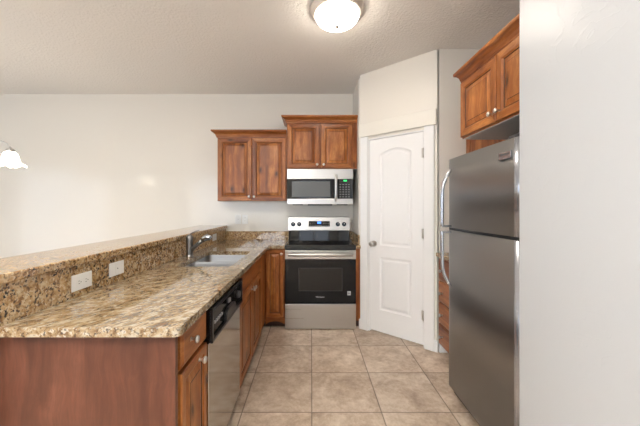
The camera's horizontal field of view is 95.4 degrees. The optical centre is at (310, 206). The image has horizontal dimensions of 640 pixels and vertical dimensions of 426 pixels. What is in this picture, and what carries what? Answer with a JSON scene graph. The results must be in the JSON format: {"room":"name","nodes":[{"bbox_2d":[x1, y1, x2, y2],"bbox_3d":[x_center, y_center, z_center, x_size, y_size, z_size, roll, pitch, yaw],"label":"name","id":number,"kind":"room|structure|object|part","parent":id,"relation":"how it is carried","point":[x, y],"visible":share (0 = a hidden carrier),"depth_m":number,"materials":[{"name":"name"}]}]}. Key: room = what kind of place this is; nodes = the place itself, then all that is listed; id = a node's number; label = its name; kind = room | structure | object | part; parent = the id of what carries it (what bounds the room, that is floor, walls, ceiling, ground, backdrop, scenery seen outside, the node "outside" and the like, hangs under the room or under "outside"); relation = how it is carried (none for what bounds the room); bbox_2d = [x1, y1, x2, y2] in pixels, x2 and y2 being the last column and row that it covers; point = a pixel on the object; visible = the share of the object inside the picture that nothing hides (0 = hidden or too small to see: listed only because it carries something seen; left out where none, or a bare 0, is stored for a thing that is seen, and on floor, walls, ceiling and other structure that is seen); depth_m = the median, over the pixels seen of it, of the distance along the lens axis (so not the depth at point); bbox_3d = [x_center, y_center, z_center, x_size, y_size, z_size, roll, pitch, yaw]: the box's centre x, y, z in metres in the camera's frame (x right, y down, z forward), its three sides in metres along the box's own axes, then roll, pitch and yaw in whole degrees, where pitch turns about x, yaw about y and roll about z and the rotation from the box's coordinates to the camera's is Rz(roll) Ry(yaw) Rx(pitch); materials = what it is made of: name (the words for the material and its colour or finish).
{"room":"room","nodes":[
{"label":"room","id":0,"kind":"room"},
{"bbox_2d":[0,94,352,257],"bbox_3d":[-1.810,-0.059,3.775,7.380,2.757,0.150,0,0,0],"label":"wall","id":1,"kind":"structure","parent":0,"point":[101,167],"depth_m":3.70,"materials":[{"name":"white paint"}]},
{"bbox_2d":[235,215,240,223],"bbox_3d":[-0.925,0.157,3.695,0.072,0.116,0.010,0,0,0],"label":"light switch","id":2,"kind":"object","parent":1,"relation":"attached to","point":[237,217],"visible":1,"depth_m":3.69,"materials":[{"name":"white plastic"}]},
{"bbox_2d":[242,215,247,223],"bbox_3d":[-0.838,0.157,3.695,0.072,0.116,0.009,0,0,0],"label":"wall outlet","id":3,"kind":"object","parent":1,"relation":"attached to","point":[244,217],"visible":1,"depth_m":3.69,"materials":[{"name":"white plastic"}]},
{"bbox_2d":[211,129,286,201],"bbox_3d":[-0.711,-0.473,3.505,0.862,0.818,0.389,0,0,0],"label":"upper cabinet","id":4,"kind":"object","parent":1,"relation":"attached to","point":[252,163],"visible":1,"depth_m":3.35,"materials":[{"name":"brown wood"}]},
{"bbox_3d":[-0.878,-0.435,3.360,0.389,0.718,0.020,0,0,0],"label":"door","id":5,"kind":"part","parent":4,"relation":"part of","materials":[{"name":"brown wood"}]},
{"bbox_3d":[-0.878,-0.435,3.357,0.278,0.607,0.012,0,0,0],"label":"raised panel","id":6,"kind":"part","parent":4,"relation":"part of","materials":[{"name":"brown wood"}]},
{"bbox_3d":[-0.711,-0.843,3.505,0.862,0.078,0.389,0,0,0],"label":"crown moulding","id":7,"kind":"part","parent":4,"relation":"part of","materials":[{"name":"brown wood"}]},
{"bbox_3d":[-0.485,-0.435,3.360,0.389,0.718,0.020,0,0,0],"label":"door","id":8,"kind":"part","parent":4,"relation":"part of","materials":[{"name":"brown wood"}]},
{"bbox_3d":[-0.485,-0.435,3.357,0.278,0.607,0.012,0,0,0],"label":"raised panel","id":9,"kind":"part","parent":4,"relation":"part of","materials":[{"name":"brown wood"}]},
{"bbox_2d":[226,231,288,239],"bbox_3d":[-0.681,0.360,3.689,0.796,0.106,0.020,0,0,0],"label":"backsplash","id":10,"kind":"structure","parent":1,"relation":"attached to","point":[230,235],"depth_m":3.68,"materials":[{"name":"brown stone"}]},
{"bbox_2d":[281,115,357,171],"bbox_3d":[0.097,-0.743,3.505,0.872,0.611,0.389,0,0,0],"label":"upper cabinet","id":11,"kind":"object","parent":1,"relation":"attached to","point":[313,141],"visible":0.98,"depth_m":3.35,"materials":[{"name":"brown wood"}]},
{"bbox_3d":[-0.086,-0.705,3.360,0.370,0.511,0.020,0,0,0],"label":"door","id":12,"kind":"part","parent":11,"relation":"part of","materials":[{"name":"brown wood"}]},
{"bbox_3d":[-0.086,-0.705,3.357,0.253,0.394,0.012,0,0,0],"label":"raised panel","id":13,"kind":"part","parent":11,"relation":"part of","materials":[{"name":"brown wood"}]},
{"bbox_3d":[0.097,-1.009,3.505,0.872,0.078,0.389,0,0,0],"label":"crown moulding","id":14,"kind":"part","parent":11,"relation":"part of","materials":[{"name":"brown wood"}]},
{"bbox_2d":[287,169,352,204],"bbox_3d":[0.103,-0.225,3.475,0.750,0.414,0.446,0,0,0],"label":"microwave","id":15,"kind":"object","parent":11,"relation":"attached to","point":[304,186],"visible":1,"depth_m":3.31,"materials":[{"name":"silver metal"}]},
{"bbox_3d":[-0.002,-0.206,3.324,0.540,0.222,0.027,0,0,0],"label":"door","id":16,"kind":"part","parent":15,"relation":"part of","materials":[{"name":"black glass"}]},
{"bbox_3d":[0.281,-0.215,3.281,0.032,0.302,0.057,0,0,0],"label":"handle","id":17,"kind":"part","parent":15,"relation":"part of","materials":[{"name":"metal"}]},
{"bbox_3d":[0.374,-0.206,3.324,0.208,0.222,0.027,0,0,0],"label":"control panel","id":18,"kind":"part","parent":15,"relation":"part of","materials":[{"name":"black plastic"}]},
{"bbox_3d":[0.297,-0.705,3.360,0.356,0.511,0.020,0,0,0],"label":"door","id":19,"kind":"part","parent":11,"relation":"part of","materials":[{"name":"brown wood"}]},
{"bbox_3d":[0.297,-0.705,3.357,0.240,0.394,0.012,0,0,0],"label":"raised panel","id":20,"kind":"part","parent":11,"relation":"part of","materials":[{"name":"brown wood"}]},
{"bbox_2d":[0,0,519,93],"bbox_3d":[-1.750,-1.487,0.350,7.500,0.100,7.100,0,0,0],"label":"ceiling","id":21,"kind":"structure","parent":0,"point":[47,46],"depth_m":2.51,"materials":[{"name":"white paint"}]},
{"bbox_2d":[0,140,26,167],"bbox_3d":[-3.038,-0.894,2.600,0.926,1.084,1.019,0,0,0],"label":"chandelier","id":22,"kind":"object","parent":21,"relation":"hanging from","point":[10,158],"visible":1,"depth_m":2.58,"materials":[{"name":"white glass"}]},
{"bbox_3d":[-2.685,-0.427,2.600,0.220,0.130,0.205,0,0,0],"label":"lamp shade","id":23,"kind":"part","parent":22,"relation":"part of","materials":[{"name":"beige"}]},
{"bbox_2d":[310,0,363,31],"bbox_3d":[0.190,-1.364,2.120,0.390,0.144,0.390,0,0,0],"label":"ceiling lamp","id":24,"kind":"object","parent":21,"relation":"attached to","point":[330,15],"visible":1,"depth_m":2.04,"materials":[{"name":"beige glass"}]},
{"bbox_2d":[228,326,479,425],"bbox_3d":[-1.750,1.370,0.350,7.500,0.100,7.100,0,0,0],"label":"floor","id":25,"kind":"structure","parent":0,"point":[293,377],"depth_m":2.18,"materials":[{"name":"tile"}]},
{"bbox_2d":[0,312,206,425],"bbox_3d":[-0.805,0.886,1.183,0.720,0.868,0.317,0,0,0],"label":"base cabinet","id":26,"kind":"object","parent":25,"relation":"on","point":[45,381],"visible":0.91,"depth_m":1.03,"materials":[{"name":"brown wood"}]},
{"bbox_3d":[-0.804,0.886,1.036,0.650,0.868,0.019,0,0,0],"label":"panel","id":27,"kind":"part","parent":26,"relation":"part of","materials":[{"name":"brown wood"}]},
{"bbox_3d":[-0.487,0.533,1.206,0.020,0.143,0.259,0,0,0],"label":"drawer","id":28,"kind":"part","parent":26,"relation":"part of","materials":[{"name":"brown wood"}]},
{"bbox_3d":[-0.487,0.922,1.206,0.020,0.605,0.259,0,0,0],"label":"door","id":29,"kind":"part","parent":26,"relation":"part of","materials":[{"name":"brown wood"}]},
{"bbox_3d":[-0.483,0.922,1.206,0.012,0.508,0.162,0,0,0],"label":"raised panel","id":30,"kind":"part","parent":26,"relation":"part of","materials":[{"name":"brown wood"}]},
{"bbox_3d":[-0.461,0.525,1.157,0.033,0.031,0.031,0,0,0],"label":"knob","id":31,"kind":"part","parent":26,"relation":"part of","materials":[{"name":"silver metal"}]},
{"bbox_3d":[-0.461,0.652,1.242,0.033,0.031,0.031,0,0,0],"label":"knob","id":32,"kind":"part","parent":26,"relation":"part of","materials":[{"name":"silver metal"}]},
{"bbox_2d":[203,278,242,425],"bbox_3d":[-0.755,0.887,1.641,0.612,0.866,0.588,0,0,0],"label":"dishwasher","id":33,"kind":"object","parent":25,"relation":"on","point":[222,339],"visible":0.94,"depth_m":1.57,"materials":[{"name":"metal"}]},
{"bbox_3d":[-0.486,0.552,1.641,0.038,0.161,0.588,0,0,0],"label":"control panel","id":34,"kind":"part","parent":33,"relation":"part of","materials":[{"name":"black plastic"}]},
{"bbox_3d":[-0.489,0.940,1.641,0.032,0.611,0.588,0,0,0],"label":"door panel","id":35,"kind":"part","parent":33,"relation":"part of","materials":[{"name":"metal"}]},
{"bbox_3d":[-0.458,0.581,1.655,0.018,0.054,0.217,0,0,0],"label":"latch handle","id":36,"kind":"part","parent":33,"relation":"part of","materials":[{"name":"black plastic"}]},
{"bbox_2d":[240,257,260,386],"bbox_3d":[-0.771,0.886,2.370,0.652,0.868,0.860,0,0,0],"label":"base cabinet","id":37,"kind":"object","parent":25,"relation":"on","point":[250,308],"visible":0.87,"depth_m":2.29,"materials":[{"name":"brown wood"}]},
{"bbox_3d":[-0.487,0.922,2.159,0.020,0.605,0.415,0,0,0],"label":"door","id":38,"kind":"part","parent":37,"relation":"part of","materials":[{"name":"brown wood"}]},
{"bbox_3d":[-0.483,0.922,2.159,0.012,0.482,0.292,0,0,0],"label":"raised panel","id":39,"kind":"part","parent":37,"relation":"part of","materials":[{"name":"brown wood"}]},
{"bbox_3d":[-0.487,0.533,2.370,0.020,0.143,0.836,0,0,0],"label":"false drawer","id":40,"kind":"part","parent":37,"relation":"part of","materials":[{"name":"brown wood"}]},
{"bbox_3d":[-0.487,0.922,2.580,0.020,0.605,0.415,0,0,0],"label":"door","id":41,"kind":"part","parent":37,"relation":"part of","materials":[{"name":"brown wood"}]},
{"bbox_3d":[-0.483,0.922,2.580,0.012,0.482,0.292,0,0,0],"label":"raised panel","id":42,"kind":"part","parent":37,"relation":"part of","materials":[{"name":"brown wood"}]},
{"bbox_2d":[259,249,284,329],"bbox_3d":[-0.683,0.886,3.246,0.798,0.868,0.888,0,0,0],"label":"base cabinet","id":43,"kind":"object","parent":25,"relation":"on","point":[272,270],"visible":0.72,"depth_m":3.15,"materials":[{"name":"brown wood"}]},
{"bbox_2d":[0,228,288,336],"bbox_3d":[-0.694,0.358,2.320,0.821,0.180,2.759,0,0,0],"label":"countertop","id":44,"kind":"structure","parent":43,"relation":"on","point":[155,295],"depth_m":1.29,"materials":[{"name":"beige stone"}]},
{"bbox_2d":[71,271,91,291],"bbox_3d":[-1.075,0.348,1.368,0.009,0.074,0.118,0,0,0],"label":"wall outlet","id":45,"kind":"object","parent":44,"relation":"attached to","point":[83,280],"visible":1,"depth_m":1.36,"materials":[{"name":"white plastic"}]},
{"bbox_2d":[77,279,81,285],"bbox_3d":[-1.072,0.348,1.347,0.002,0.028,0.030,0,0,0],"label":"socket","id":46,"kind":"object","parent":45,"relation":"attached to","point":[79,281],"depth_m":1.35,"materials":[{"name":"white plastic"}]},
{"bbox_2d":[109,260,123,277],"bbox_3d":[-1.075,0.340,1.612,0.010,0.074,0.118,0,0,0],"label":"wall outlet","id":47,"kind":"object","parent":44,"relation":"attached to","point":[115,268],"visible":1,"depth_m":1.60,"materials":[{"name":"white plastic"}]},
{"bbox_2d":[185,230,212,256],"bbox_3d":[-0.931,0.301,2.421,0.232,0.224,0.066,0,0,6],"label":"faucet","id":48,"kind":"object","parent":44,"relation":"on","point":[190,247],"visible":1,"depth_m":2.41,"materials":[{"name":"metal"}]},
{"bbox_3d":[-0.952,0.320,2.422,0.129,0.121,0.036,0,0,7],"label":"spout","id":49,"kind":"part","parent":48,"relation":"part of","materials":[{"name":"metal"}]},
{"bbox_2d":[184,255,244,266],"bbox_3d":[-0.752,0.543,2.375,0.422,0.189,0.704,0,0,0],"label":"sink","id":50,"kind":"object","parent":44,"relation":"in","point":[210,260],"visible":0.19,"depth_m":2.63,"materials":[{"name":"metal"}]},
{"bbox_3d":[-0.752,0.543,2.193,0.422,0.189,0.340,0,0,0],"label":"bowl","id":51,"kind":"part","parent":50,"relation":"part of","materials":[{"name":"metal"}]},
{"bbox_3d":[-0.752,0.543,2.557,0.422,0.189,0.340,0,0,0],"label":"bowl","id":52,"kind":"part","parent":50,"relation":"part of","materials":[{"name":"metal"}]},
{"bbox_3d":[-0.395,0.829,3.160,0.189,0.733,0.020,0,0,0],"label":"door","id":53,"kind":"part","parent":43,"relation":"part of","materials":[{"name":"brown wood"}]},
{"bbox_3d":[-0.395,0.829,3.156,0.092,0.636,0.012,0,0,0],"label":"raised panel","id":54,"kind":"part","parent":43,"relation":"part of","materials":[{"name":"brown wood"}]},
{"bbox_2d":[285,217,355,328],"bbox_3d":[0.102,0.721,3.365,0.764,1.198,0.620,0,0,0],"label":"electric range","id":55,"kind":"object","parent":25,"relation":"on","point":[320,257],"visible":1,"depth_m":3.13,"materials":[{"name":"silver metal"}]},
{"bbox_3d":[0.099,0.203,3.593,0.754,0.162,0.154,0,0,0],"label":"control panel","id":56,"kind":"part","parent":55,"relation":"part of","materials":[{"name":"metal"}]},
{"bbox_3d":[0.102,0.801,3.147,0.764,0.478,0.034,0,0,0],"label":"oven door","id":57,"kind":"part","parent":55,"relation":"part of","materials":[{"name":"black glass"}]},
{"bbox_3d":[0.102,1.180,3.147,0.764,0.264,0.034,0,0,0],"label":"drawer","id":58,"kind":"part","parent":55,"relation":"part of","materials":[{"name":"metal"}]},
{"bbox_2d":[285,240,355,249],"bbox_3d":[0.102,0.432,3.330,0.764,0.052,0.409,0,0,0],"label":"cooktop","id":59,"kind":"object","parent":55,"relation":"in","point":[291,244],"depth_m":3.13,"materials":[{"name":"black glass"}]},
{"bbox_3d":[0.102,0.505,3.091,0.698,0.036,0.073,0,0,0],"label":"oven handle","id":60,"kind":"part","parent":55,"relation":"part of","materials":[{"name":"metal"}]},
{"bbox_2d":[356,249,359,325],"bbox_3d":[0.511,0.886,3.210,0.046,0.868,0.080,0,0,0],"label":"cabinet filler","id":61,"kind":"object","parent":25,"relation":"on","point":[357,250],"visible":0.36,"depth_m":3.17,"materials":[{"name":"brown wood"}]},
{"bbox_2d":[438,258,448,352],"bbox_3d":[1.433,0.886,2.385,0.640,0.868,0.499,0,0,0],"label":"base cabinet","id":62,"kind":"object","parent":25,"relation":"on","point":[443,292],"visible":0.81,"depth_m":2.51,"materials":[{"name":"brown wood"}]},
{"bbox_2d":[436,253,448,260],"bbox_3d":[1.447,0.431,2.382,0.624,0.034,0.534,0,0,0],"label":"countertop","id":63,"kind":"structure","parent":62,"relation":"on","point":[446,255],"depth_m":2.48,"materials":[{"name":"brown stone"}]},
{"bbox_3d":[1.155,1.134,2.385,0.020,0.182,0.475,0,0,0],"label":"drawer","id":64,"kind":"part","parent":62,"relation":"part of","materials":[{"name":"brown wood"}]},
{"bbox_3d":[1.155,0.944,2.385,0.020,0.182,0.475,0,0,0],"label":"drawer","id":65,"kind":"part","parent":62,"relation":"part of","materials":[{"name":"brown wood"}]},
{"bbox_3d":[1.155,0.754,2.385,0.020,0.182,0.475,0,0,0],"label":"drawer","id":66,"kind":"part","parent":62,"relation":"part of","materials":[{"name":"brown wood"}]},
{"bbox_3d":[1.155,0.558,2.385,0.020,0.193,0.475,0,0,0],"label":"drawer","id":67,"kind":"part","parent":62,"relation":"part of","materials":[{"name":"brown wood"}]},
{"bbox_2d":[440,133,519,425],"bbox_3d":[1.320,0.484,1.720,0.828,1.672,0.716,0,0,0],"label":"refrigerator","id":68,"kind":"object","parent":25,"relation":"on","point":[483,282],"visible":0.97,"depth_m":1.62,"materials":[{"name":"metal"}]},
{"bbox_3d":[0.948,0.364,2.036,0.083,0.391,0.024,0,0,0],"label":"handle","id":69,"kind":"part","parent":68,"relation":"part of","materials":[{"name":"silver metal"}]},
{"bbox_3d":[0.948,-0.065,2.036,0.084,0.409,0.024,0,0,0],"label":"handle","id":70,"kind":"part","parent":68,"relation":"part of","materials":[{"name":"silver metal"}]},
{"bbox_3d":[1.008,0.710,1.720,0.068,1.096,0.716,0,0,0],"label":"fridge door","id":71,"kind":"part","parent":68,"relation":"part of","materials":[{"name":"metal"}]},
{"bbox_3d":[1.008,-0.096,1.720,0.068,0.479,0.716,0,0,0],"label":"freezer door","id":72,"kind":"part","parent":68,"relation":"part of","materials":[{"name":"metal"}]},
{"bbox_2d":[353,79,359,234],"bbox_3d":[0.585,-0.059,3.481,0.100,2.757,0.438,0,0,0],"label":"wall","id":73,"kind":"structure","parent":0,"point":[356,95],"depth_m":3.35,"materials":[{"name":"white paint"}]},
{"bbox_2d":[349,231,360,248],"bbox_3d":[0.510,0.377,3.412,0.047,0.140,0.574,0,0,0],"label":"countertop","id":74,"kind":"structure","parent":73,"relation":"attached to","point":[354,237],"depth_m":3.36,"materials":[{"name":"brown stone"}]},
{"bbox_2d":[360,49,436,339],"bbox_3d":[0.878,-0.059,2.955,0.810,2.757,0.110,0,0,41],"label":"wall","id":75,"kind":"structure","parent":0,"point":[409,86],"depth_m":2.82,"materials":[{"name":"white paint"}]},
{"bbox_2d":[369,132,423,344],"bbox_3d":[0.832,0.294,2.902,0.573,2.007,0.110,0,0,41],"label":"door","id":76,"kind":"structure","parent":75,"relation":"in","point":[396,162],"depth_m":2.91,"materials":[{"name":"white paint"}]},
{"bbox_3d":[0.641,0.385,3.043,0.064,0.064,0.075,0,0,41],"label":"knob","id":77,"kind":"part","parent":76,"relation":"part of","materials":[{"name":"silver metal"}]},
{"bbox_2d":[360,125,433,351],"bbox_3d":[0.862,0.285,2.944,0.770,2.070,0.108,0,0,41],"label":"trim","id":78,"kind":"structure","parent":75,"relation":"attached to","point":[428,132],"depth_m":2.71,"materials":[{"name":"white paint"}]},
{"bbox_2d":[359,108,436,137],"bbox_3d":[0.832,-0.822,2.905,0.805,0.142,0.026,0,0,41],"label":"trim","id":79,"kind":"structure","parent":75,"relation":"attached to","point":[428,117],"depth_m":2.86,"materials":[{"name":"beige paint"}]},
{"bbox_2d":[359,319,437,352],"bbox_3d":[0.838,1.268,2.903,0.820,0.105,0.022,0,0,41],"label":"baseboard","id":80,"kind":"structure","parent":75,"relation":"attached to","point":[435,341],"depth_m":2.65,"materials":[{"name":"white paint"}]},
{"bbox_2d":[437,49,479,350],"bbox_3d":[1.525,-0.059,2.705,0.710,2.757,0.110,0,0,0],"label":"wall","id":81,"kind":"structure","parent":0,"point":[450,144],"depth_m":2.65,"materials":[{"name":"white paint"}]},
{"bbox_2d":[439,344,447,352],"bbox_3d":[1.201,1.272,2.643,0.078,0.095,0.015,0,0,0],"label":"baseboard","id":82,"kind":"structure","parent":81,"relation":"attached to","point":[441,349],"depth_m":2.63,"materials":[{"name":"white paint"}]},
{"bbox_2d":[520,0,639,425],"bbox_3d":[1.356,-0.059,-0.832,0.808,2.757,4.337,0,0,0],"label":"wall","id":83,"kind":"structure","parent":0,"point":[580,59],"depth_m":1.04,"materials":[{"name":"grey paint"}]},
{"bbox_3d":[-1.203,0.795,2.325,0.195,1.050,2.750,0,0,0],"label":"wall","id":84,"kind":"structure","parent":0,"visible":0},
{"bbox_2d":[0,225,226,284],"bbox_3d":[-1.236,0.250,2.314,0.348,0.036,2.769,0,0,0],"label":"bar","id":85,"kind":"object","parent":84,"relation":"on","point":[14,268],"visible":1,"depth_m":1.48,"materials":[{"name":"beige stone"}]},
{"bbox_3d":[1.820,-0.058,1.934,0.120,2.757,1.433,0,0,0],"label":"wall","id":86,"kind":"structure","parent":0,"visible":0},
{"bbox_2d":[466,140,504,153],"bbox_3d":[1.566,-0.440,2.364,0.386,0.752,0.568,0,0,0],"label":"upper cabinet","id":87,"kind":"object","parent":86,"relation":"attached to","point":[471,145],"visible":0.02,"depth_m":2.46,"materials":[{"name":"brown wood"}]},
{"bbox_2d":[453,13,519,139],"bbox_3d":[1.393,-0.722,1.731,0.732,0.484,0.778,0,0,0],"label":"upper cabinet","id":88,"kind":"object","parent":86,"relation":"attached to","point":[490,79],"visible":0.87,"depth_m":1.71,"materials":[{"name":"brown wood"}]},
{"bbox_3d":[1.067,-0.684,1.870,0.012,0.267,0.277,0,0,0],"label":"raised panel","id":89,"kind":"part","parent":88,"relation":"part of","materials":[{"name":"brown wood"}]},
{"bbox_3d":[1.070,-0.684,1.870,0.020,0.384,0.394,0,0,0],"label":"door","id":90,"kind":"part","parent":88,"relation":"part of","materials":[{"name":"brown wood"}]},
{"bbox_3d":[1.397,-0.925,1.731,0.724,0.078,0.778,0,0,0],"label":"crown moulding","id":91,"kind":"part","parent":88,"relation":"part of","materials":[{"name":"brown wood"}]},
{"bbox_3d":[1.090,-0.691,1.708,0.020,0.414,0.733,0,0,0],"label":"frame","id":92,"kind":"part","parent":88,"relation":"part of","materials":[{"name":"brown wood"}]},
{"bbox_3d":[1.070,-0.684,1.508,0.020,0.384,0.315,0,0,0],"label":"door","id":93,"kind":"part","parent":88,"relation":"part of","materials":[{"name":"brown wood"}]},
{"bbox_3d":[1.067,-0.684,1.508,0.012,0.267,0.198,0,0,0],"label":"raised panel","id":94,"kind":"part","parent":88,"relation":"part of","materials":[{"name":"brown wood"}]}
]}

